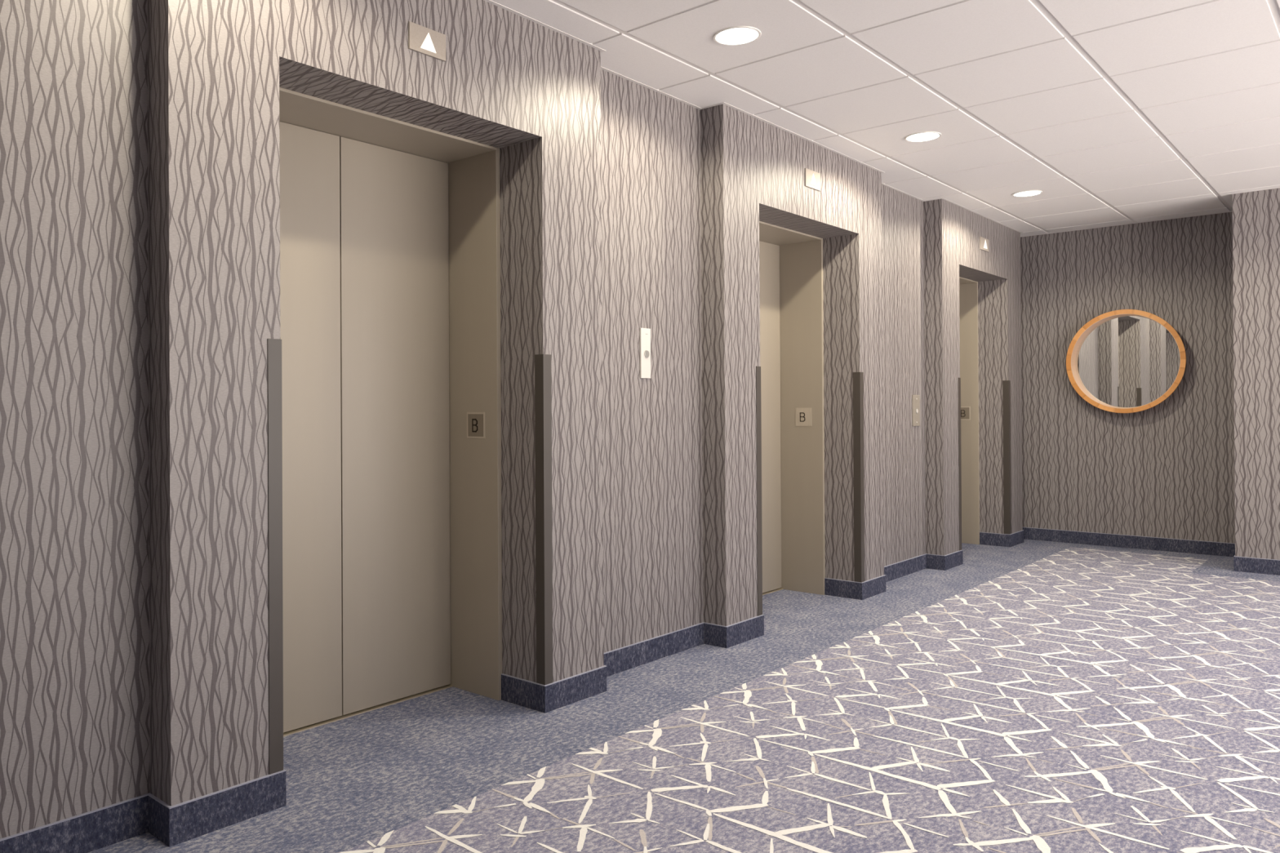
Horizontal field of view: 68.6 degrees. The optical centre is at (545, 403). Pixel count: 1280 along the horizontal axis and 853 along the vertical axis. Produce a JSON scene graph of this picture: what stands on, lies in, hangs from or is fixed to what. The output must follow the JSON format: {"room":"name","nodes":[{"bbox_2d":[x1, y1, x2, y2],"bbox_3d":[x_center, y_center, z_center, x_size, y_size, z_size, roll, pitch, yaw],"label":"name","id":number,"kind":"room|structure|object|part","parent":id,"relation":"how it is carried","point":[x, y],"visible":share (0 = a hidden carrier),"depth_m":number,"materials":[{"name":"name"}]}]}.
{"room":"lobby","nodes":[
{"label":"lobby","id":0,"kind":"room"},
{"bbox_2d":[0,0,1022,839],"bbox_3d":[0.197,-0.160,4.329,0.887,2.614,10.403,-1,0,43],"label":"wall","id":1,"kind":"structure","parent":0,"point":[140,144],"depth_m":2.82,"materials":[{"name":"paper"}]},
{"bbox_2d":[267,338,283,774],"bbox_3d":[-0.781,0.430,2.653,0.044,1.227,0.044,-1,0,43],"label":"guard","id":2,"kind":"object","parent":1,"relation":"attached to","point":[274,345],"visible":1,"depth_m":2.64,"materials":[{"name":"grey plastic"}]},
{"bbox_2d":[279,87,502,737],"bbox_3d":[-0.666,0.078,3.321,0.327,2.137,1.096,-1,0,43],"label":"door","id":3,"kind":"structure","parent":1,"relation":"in","point":[390,228],"depth_m":3.54,"materials":[{"name":"paint"}]},
{"bbox_3d":[-0.938,0.080,3.217,0.030,2.116,0.527,-1,0,43],"label":"panel","id":4,"kind":"part","parent":3,"relation":"part of","materials":[{"name":"paint"}]},
{"bbox_3d":[-0.751,1.145,3.401,0.041,0.004,1.054,-1,0,43],"label":"sill","id":5,"kind":"part","parent":3,"relation":"part of","materials":[{"name":"gold metal"}]},
{"bbox_3d":[-0.579,0.080,3.603,0.030,2.116,0.519,-1,0,43],"label":"panel","id":6,"kind":"part","parent":3,"relation":"part of","materials":[{"name":"paint"}]},
{"bbox_2d":[466,412,484,438],"bbox_3d":[-0.277,0.085,3.676,0.105,0.104,0.004,-1,0,43],"label":"floor plate","id":7,"kind":"object","parent":3,"relation":"attached to","point":[475,420],"visible":1,"depth_m":3.67,"materials":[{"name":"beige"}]},
{"bbox_2d":[408,21,445,61],"bbox_3d":[-0.388,-1.189,3.057,0.012,0.088,0.154,-1,0,43],"label":"lantern","id":8,"kind":"object","parent":1,"relation":"attached to","point":[421,39],"visible":1,"depth_m":3.05,"materials":[{"name":"white plastic"}]},
{"bbox_2d":[0,529,1023,852],"bbox_3d":[0.445,1.094,4.093,0.233,0.101,10.394,-1,0,43],"label":"baseboard","id":9,"kind":"structure","parent":1,"relation":"attached to","point":[88,832],"depth_m":2.62,"materials":[{"name":"carpet"}]},
{"bbox_2d":[534,354,552,684],"bbox_3d":[-0.007,0.430,3.483,0.044,1.227,0.044,-1,0,43],"label":"guard","id":10,"kind":"object","parent":1,"relation":"attached to","point":[543,384],"visible":1,"depth_m":3.47,"materials":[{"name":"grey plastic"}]},
{"bbox_2d":[640,328,650,378],"bbox_3d":[0.441,-0.223,4.117,0.012,0.221,0.071,-1,0,43],"label":"panel","id":11,"kind":"object","parent":1,"relation":"attached to","point":[645,333],"visible":1,"depth_m":4.11,"materials":[{"name":"white plastic"}]},
{"bbox_2d":[755,366,762,616],"bbox_3d":[1.036,0.429,4.603,0.044,1.227,0.044,-1,0,43],"label":"guard","id":12,"kind":"object","parent":1,"relation":"attached to","point":[758,411],"visible":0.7,"depth_m":4.59,"materials":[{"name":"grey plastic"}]},
{"bbox_2d":[759,221,825,595],"bbox_3d":[1.164,0.078,5.285,0.327,2.137,1.134,-1,0,43],"label":"door","id":13,"kind":"structure","parent":1,"relation":"in","point":[791,261],"depth_m":5.66,"materials":[{"name":"paint"}]},
{"bbox_3d":[1.258,0.079,5.573,0.030,2.116,0.538,-1,0,43],"label":"panel","id":14,"kind":"part","parent":13,"relation":"part of","materials":[{"name":"paint"}]},
{"bbox_3d":[1.079,1.145,5.364,0.041,0.004,1.092,-1,0,43],"label":"sill","id":15,"kind":"part","parent":13,"relation":"part of","materials":[{"name":"gold metal"}]},
{"bbox_2d":[795,408,811,426],"bbox_3d":[1.565,0.080,5.655,0.107,0.110,0.004,-1,0,43],"label":"floor plate","id":16,"kind":"object","parent":13,"relation":"attached to","point":[802,415],"visible":1,"depth_m":5.65,"materials":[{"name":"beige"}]},
{"bbox_2d":[804,168,820,191],"bbox_3d":[1.438,-1.207,5.016,0.012,0.095,0.169,-1,0,43],"label":"lantern","id":17,"kind":"object","parent":1,"relation":"attached to","point":[812,179],"visible":1,"depth_m":5.01,"materials":[{"name":"white plastic"}]},
{"bbox_2d":[853,372,864,582],"bbox_3d":[1.836,0.429,5.460,0.044,1.227,0.044,-1,0,43],"label":"guard","id":18,"kind":"object","parent":1,"relation":"attached to","point":[858,377],"visible":1,"depth_m":5.44,"materials":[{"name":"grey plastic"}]},
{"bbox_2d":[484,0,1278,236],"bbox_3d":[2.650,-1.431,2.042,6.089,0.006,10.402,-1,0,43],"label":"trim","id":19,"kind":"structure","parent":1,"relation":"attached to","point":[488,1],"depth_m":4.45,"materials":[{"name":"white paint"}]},
{"bbox_2d":[911,395,919,426],"bbox_3d":[2.529,0.047,6.354,0.012,0.212,0.116,-1,0,43],"label":"panel","id":20,"kind":"object","parent":1,"relation":"attached to","point":[915,398],"visible":1,"depth_m":6.35,"materials":[{"name":"grey metal"}]},
{"bbox_2d":[958,377,961,551],"bbox_3d":[2.928,0.428,6.633,0.044,1.227,0.044,-1,0,43],"label":"guard","id":21,"kind":"object","parent":1,"relation":"attached to","point":[959,379],"visible":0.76,"depth_m":6.62,"materials":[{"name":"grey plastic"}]},
{"bbox_2d":[959,276,979,544],"bbox_3d":[3.038,0.077,7.295,0.327,2.137,1.080,-1,0,43],"label":"door","id":22,"kind":"structure","parent":1,"relation":"in","point":[968,289],"depth_m":7.60,"materials":[{"name":"paint"}]},
{"bbox_2d":[960,406,970,420],"bbox_3d":[3.427,0.079,7.638,0.107,0.110,0.004,-1,0,43],"label":"floor plate","id":23,"kind":"object","parent":22,"relation":"attached to","point":[965,411],"visible":0.75,"depth_m":7.62,"materials":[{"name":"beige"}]},
{"bbox_2d":[979,236,988,252],"bbox_3d":[3.309,-1.202,7.023,0.012,0.094,0.180,-1,0,43],"label":"lantern","id":24,"kind":"object","parent":1,"relation":"attached to","point":[984,242],"visible":1,"depth_m":7.01,"materials":[{"name":"white plastic"}]},
{"bbox_2d":[1002,380,1011,534],"bbox_3d":[3.691,0.428,7.450,0.044,1.227,0.044,-1,0,43],"label":"guard","id":25,"kind":"object","parent":1,"relation":"attached to","point":[1006,384],"visible":1,"depth_m":7.43,"materials":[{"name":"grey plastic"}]},
{"bbox_2d":[88,539,1279,852],"bbox_3d":[2.221,1.126,2.115,6.850,0.001,10.981,-1,0,43],"label":"floor","id":26,"kind":"structure","parent":0,"point":[1031,695],"depth_m":3.13,"materials":[{"name":"carpet"}]},
{"bbox_2d":[491,0,1279,236],"bbox_3d":[2.394,-1.445,2.212,7.306,0.035,10.902,-1,0,43],"label":"ceiling","id":27,"kind":"structure","parent":0,"point":[1119,112],"depth_m":4.14,"materials":[{"name":"tile"}]},
{"bbox_2d":[713,26,760,45],"bbox_3d":[0.733,-1.412,3.571,0.180,0.009,0.180,-1,0,43],"label":"recessed light","id":28,"kind":"object","parent":27,"relation":"in","point":[734,35],"visible":1,"depth_m":3.56,"materials":[{"name":"white plastic"}]},
{"bbox_2d":[904,131,941,142],"bbox_3d":[1.994,-1.413,4.924,0.180,0.009,0.180,-1,0,43],"label":"recessed light","id":29,"kind":"object","parent":27,"relation":"in","point":[922,136],"visible":1,"depth_m":4.92,"materials":[{"name":"white plastic"}]},
{"bbox_2d":[1012,190,1042,196],"bbox_3d":[3.234,-1.413,6.254,0.180,0.009,0.180,-1,0,43],"label":"recessed light","id":30,"kind":"object","parent":27,"relation":"in","point":[1027,193],"visible":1,"depth_m":6.25,"materials":[{"name":"white plastic"}]},
{"bbox_2d":[1020,212,1235,543],"bbox_3d":[4.386,-0.167,7.670,2.460,2.614,0.200,-1,0,43],"label":"wall","id":31,"kind":"structure","parent":0,"point":[1166,469],"depth_m":7.31,"materials":[{"name":"paper"}]},
{"bbox_2d":[1066,309,1186,413],"bbox_3d":[4.546,-0.331,7.303,0.810,0.810,0.120,-1,0,43],"label":"wall mirror","id":32,"kind":"object","parent":31,"relation":"attached to","point":[1121,361],"visible":1,"depth_m":7.32,"materials":[{"name":"brown wood"}]},
{"bbox_2d":[1022,527,1279,575],"bbox_3d":[5.962,1.072,5.571,6.089,0.101,0.724,-1,0,43],"label":"baseboard","id":33,"kind":"structure","parent":31,"relation":"attached to","point":[1188,546],"depth_m":7.19,"materials":[{"name":"carpet"}]},
{"bbox_2d":[1231,187,1279,559],"bbox_3d":[6.611,-0.190,5.107,4.490,2.614,0.916,-1,0,43],"label":"wall","id":34,"kind":"structure","parent":0,"point":[1255,214],"depth_m":6.22,"materials":[{"name":"paper"}]}
]}

